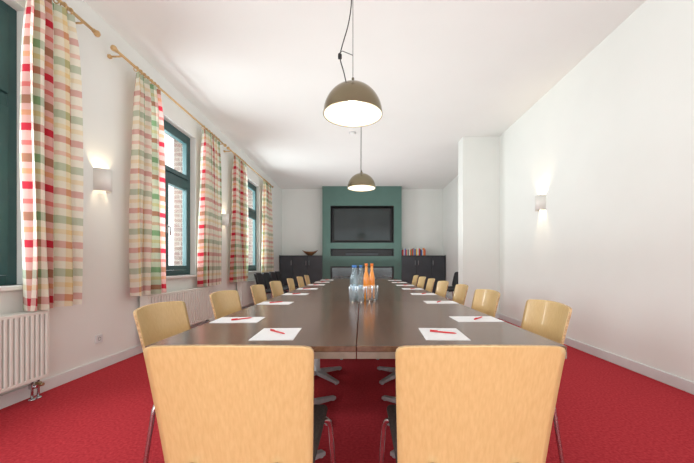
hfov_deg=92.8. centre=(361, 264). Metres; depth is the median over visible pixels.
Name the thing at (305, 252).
bowl
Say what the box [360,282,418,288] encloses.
conference table
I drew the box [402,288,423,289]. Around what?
notepad
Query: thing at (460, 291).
chair
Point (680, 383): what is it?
baseboard
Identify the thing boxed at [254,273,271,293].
upholstered chair
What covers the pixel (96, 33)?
curtain rod
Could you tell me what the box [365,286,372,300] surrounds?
drinking glass
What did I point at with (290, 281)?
chair
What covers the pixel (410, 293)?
notepad
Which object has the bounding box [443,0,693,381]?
wall
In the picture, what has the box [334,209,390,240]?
television
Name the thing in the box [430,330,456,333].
ballpoint pen
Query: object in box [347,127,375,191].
pendant lamp
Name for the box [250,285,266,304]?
chair
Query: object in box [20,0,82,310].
curtain
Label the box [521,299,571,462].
chair
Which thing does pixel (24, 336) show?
radiator
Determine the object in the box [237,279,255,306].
radiator
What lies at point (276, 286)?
chair
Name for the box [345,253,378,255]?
soundbar
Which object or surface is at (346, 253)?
grille
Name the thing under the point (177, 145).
wall
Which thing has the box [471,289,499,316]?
chair
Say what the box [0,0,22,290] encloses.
window
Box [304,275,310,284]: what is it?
chair
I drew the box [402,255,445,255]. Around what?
countertop
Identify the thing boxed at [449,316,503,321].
notepad
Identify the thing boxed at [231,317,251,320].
ballpoint pen
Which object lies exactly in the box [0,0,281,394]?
wall
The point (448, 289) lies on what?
upholstered chair
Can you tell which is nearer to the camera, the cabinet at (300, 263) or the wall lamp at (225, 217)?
the wall lamp at (225, 217)
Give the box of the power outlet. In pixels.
[95,334,102,343]
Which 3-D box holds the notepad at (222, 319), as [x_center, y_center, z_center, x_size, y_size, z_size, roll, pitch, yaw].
[-0.685,0.309,1.840,0.250,0.002,0.180,0,0,-2]
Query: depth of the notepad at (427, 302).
2.67 m
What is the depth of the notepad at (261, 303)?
2.60 m
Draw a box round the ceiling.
[83,0,645,188]
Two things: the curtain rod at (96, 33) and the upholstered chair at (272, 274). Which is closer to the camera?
the curtain rod at (96, 33)
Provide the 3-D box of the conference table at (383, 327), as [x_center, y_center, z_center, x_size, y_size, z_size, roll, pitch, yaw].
[0.381,0.685,2.000,0.798,0.750,1.497,0,0,0]
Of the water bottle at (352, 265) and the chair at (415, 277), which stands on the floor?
the chair at (415, 277)
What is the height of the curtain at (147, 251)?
2.570 m
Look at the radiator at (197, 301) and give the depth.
4.91 m
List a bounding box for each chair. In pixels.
[133,301,190,462]
[144,345,335,462]
[209,290,241,319]
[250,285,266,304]
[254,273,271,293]
[262,272,288,296]
[268,272,289,297]
[269,281,283,297]
[275,271,297,288]
[287,278,294,290]
[297,276,304,287]
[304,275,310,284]
[379,345,565,462]
[412,275,418,285]
[417,277,425,288]
[425,278,434,291]
[435,281,448,297]
[447,288,454,298]
[448,272,457,295]
[452,284,468,304]
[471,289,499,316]
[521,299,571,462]
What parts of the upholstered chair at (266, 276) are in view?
backrest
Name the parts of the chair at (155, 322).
leg, backrest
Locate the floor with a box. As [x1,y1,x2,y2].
[0,297,693,462]
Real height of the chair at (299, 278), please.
0.852 m
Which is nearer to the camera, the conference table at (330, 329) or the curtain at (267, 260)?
the conference table at (330, 329)
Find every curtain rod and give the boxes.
[57,0,100,36]
[107,45,226,146]
[223,147,273,187]
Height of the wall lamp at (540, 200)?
0.220 m
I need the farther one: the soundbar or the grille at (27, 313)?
the soundbar
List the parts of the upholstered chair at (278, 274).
backrest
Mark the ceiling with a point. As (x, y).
(441, 73)
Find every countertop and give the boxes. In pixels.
[279,255,321,255]
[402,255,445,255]
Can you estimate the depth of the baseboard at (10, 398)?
3.00 m
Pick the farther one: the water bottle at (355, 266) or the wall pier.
the wall pier
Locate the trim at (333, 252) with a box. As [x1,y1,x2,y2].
[330,206,393,278]
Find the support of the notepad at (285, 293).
on the conference table at (315, 295)
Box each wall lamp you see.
[93,167,111,192]
[222,214,228,225]
[535,195,545,210]
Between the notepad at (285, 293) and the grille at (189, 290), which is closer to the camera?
the notepad at (285, 293)
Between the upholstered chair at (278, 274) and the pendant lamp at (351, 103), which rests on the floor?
the upholstered chair at (278, 274)
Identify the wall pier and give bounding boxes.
[458,137,498,312]
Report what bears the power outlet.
attached to the wall at (107, 307)
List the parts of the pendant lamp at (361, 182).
lamp shade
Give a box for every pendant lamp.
[323,0,382,126]
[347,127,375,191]
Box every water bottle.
[350,265,356,297]
[352,265,358,299]
[358,265,363,298]
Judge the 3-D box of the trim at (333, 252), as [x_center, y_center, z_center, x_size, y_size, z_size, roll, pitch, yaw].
[0.020,-0.695,10.808,2.040,2.390,0.384,0,0,0]
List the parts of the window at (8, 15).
sash, sash, sill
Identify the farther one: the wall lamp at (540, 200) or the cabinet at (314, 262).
the cabinet at (314, 262)
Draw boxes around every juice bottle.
[363,263,368,299]
[369,264,374,297]
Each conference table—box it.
[145,302,358,459]
[264,289,359,384]
[301,282,359,288]
[317,279,360,281]
[357,302,566,457]
[359,289,451,384]
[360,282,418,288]
[361,279,403,281]
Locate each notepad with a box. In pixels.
[209,317,264,322]
[248,328,301,340]
[256,302,292,304]
[282,293,308,294]
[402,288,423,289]
[410,293,435,294]
[419,328,470,340]
[424,301,458,303]
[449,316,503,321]
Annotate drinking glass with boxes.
[349,287,355,301]
[357,287,364,301]
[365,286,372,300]
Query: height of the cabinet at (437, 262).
1.325 m
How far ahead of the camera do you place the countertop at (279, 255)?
10.56 m
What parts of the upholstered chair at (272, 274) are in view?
backrest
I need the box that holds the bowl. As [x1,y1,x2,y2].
[302,250,317,254]
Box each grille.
[0,310,37,316]
[151,286,209,294]
[346,253,377,254]
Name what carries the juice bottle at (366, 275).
on the conference table at (384, 295)
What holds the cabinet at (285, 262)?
on the floor
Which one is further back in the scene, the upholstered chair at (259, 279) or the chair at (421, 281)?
the upholstered chair at (259, 279)
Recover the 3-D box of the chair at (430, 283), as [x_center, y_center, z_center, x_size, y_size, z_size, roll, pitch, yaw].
[0.776,0.634,4.899,0.603,0.852,0.526,0,0,1]
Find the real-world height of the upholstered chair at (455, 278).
0.870 m
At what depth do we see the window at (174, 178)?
5.09 m
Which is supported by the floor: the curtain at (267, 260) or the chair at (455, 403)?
the chair at (455, 403)
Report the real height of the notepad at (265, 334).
0.002 m
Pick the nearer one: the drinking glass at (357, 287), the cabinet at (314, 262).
the drinking glass at (357, 287)
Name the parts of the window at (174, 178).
sash, sash, sill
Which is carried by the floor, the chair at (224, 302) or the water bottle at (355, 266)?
the chair at (224, 302)
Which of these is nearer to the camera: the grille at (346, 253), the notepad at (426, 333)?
the notepad at (426, 333)
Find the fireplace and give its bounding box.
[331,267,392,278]
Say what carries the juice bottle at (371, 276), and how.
on the conference table at (384, 295)
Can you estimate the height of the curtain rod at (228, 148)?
0.065 m
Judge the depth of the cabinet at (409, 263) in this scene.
10.58 m
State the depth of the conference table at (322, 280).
6.39 m
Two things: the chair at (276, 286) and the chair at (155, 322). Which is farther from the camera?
the chair at (276, 286)
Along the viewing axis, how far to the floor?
2.29 m
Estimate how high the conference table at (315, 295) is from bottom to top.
0.750 m
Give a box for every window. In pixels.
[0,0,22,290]
[164,120,196,278]
[248,181,260,272]
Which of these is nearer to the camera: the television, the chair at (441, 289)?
the chair at (441, 289)
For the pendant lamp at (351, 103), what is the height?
1.304 m
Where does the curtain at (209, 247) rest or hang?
hanging from the curtain rod at (113, 47)
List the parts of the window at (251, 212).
sash, sash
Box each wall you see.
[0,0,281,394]
[164,132,252,265]
[282,189,442,254]
[322,186,401,281]
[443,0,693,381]
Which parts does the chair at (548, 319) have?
backrest, leg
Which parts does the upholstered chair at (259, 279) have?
backrest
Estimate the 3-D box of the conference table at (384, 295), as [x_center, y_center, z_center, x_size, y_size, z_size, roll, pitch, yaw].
[0.381,0.685,3.500,0.798,0.750,1.497,0,0,0]
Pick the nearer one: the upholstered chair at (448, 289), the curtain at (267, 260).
the upholstered chair at (448, 289)
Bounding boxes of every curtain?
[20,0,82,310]
[129,66,166,295]
[197,127,221,286]
[229,153,248,281]
[261,181,273,273]
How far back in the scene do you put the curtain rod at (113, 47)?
3.94 m
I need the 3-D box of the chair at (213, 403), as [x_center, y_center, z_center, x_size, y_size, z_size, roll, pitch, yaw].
[-0.358,0.634,1.147,0.526,0.852,0.603,0,0,0]
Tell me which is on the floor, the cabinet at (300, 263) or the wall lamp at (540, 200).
the cabinet at (300, 263)
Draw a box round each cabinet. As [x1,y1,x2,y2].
[279,256,292,293]
[293,256,307,288]
[308,256,321,282]
[402,256,416,285]
[417,256,430,289]
[431,256,444,293]
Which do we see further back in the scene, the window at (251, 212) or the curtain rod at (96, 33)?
the window at (251, 212)
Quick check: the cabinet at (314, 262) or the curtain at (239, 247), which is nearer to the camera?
the curtain at (239, 247)
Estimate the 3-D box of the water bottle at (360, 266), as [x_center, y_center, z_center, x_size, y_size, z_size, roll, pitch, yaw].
[-0.005,0.158,3.000,0.062,0.303,0.062,0,0,0]
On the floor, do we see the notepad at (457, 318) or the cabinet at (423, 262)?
the cabinet at (423, 262)
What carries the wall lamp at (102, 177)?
attached to the wall at (107, 307)
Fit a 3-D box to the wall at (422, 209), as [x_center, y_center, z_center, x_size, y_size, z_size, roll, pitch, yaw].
[-0.139,-0.730,11.150,5.712,3.580,0.300,0,0,0]
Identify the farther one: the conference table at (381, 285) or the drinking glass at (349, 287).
the conference table at (381, 285)
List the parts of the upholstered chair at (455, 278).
backrest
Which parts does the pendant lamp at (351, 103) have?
power cord, lamp shade, bulb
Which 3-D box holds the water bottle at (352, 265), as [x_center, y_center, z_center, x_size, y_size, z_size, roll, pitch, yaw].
[-0.075,0.158,3.060,0.062,0.303,0.062,0,0,0]
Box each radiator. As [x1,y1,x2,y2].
[0,310,49,401]
[140,286,211,325]
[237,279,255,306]
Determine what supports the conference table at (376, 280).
on the floor
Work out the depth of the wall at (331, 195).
10.62 m
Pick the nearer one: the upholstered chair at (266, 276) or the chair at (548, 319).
the chair at (548, 319)
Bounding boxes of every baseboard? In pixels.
[0,297,271,408]
[446,295,693,394]
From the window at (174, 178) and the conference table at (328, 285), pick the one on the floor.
the conference table at (328, 285)
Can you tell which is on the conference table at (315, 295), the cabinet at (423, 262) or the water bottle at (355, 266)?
the water bottle at (355, 266)

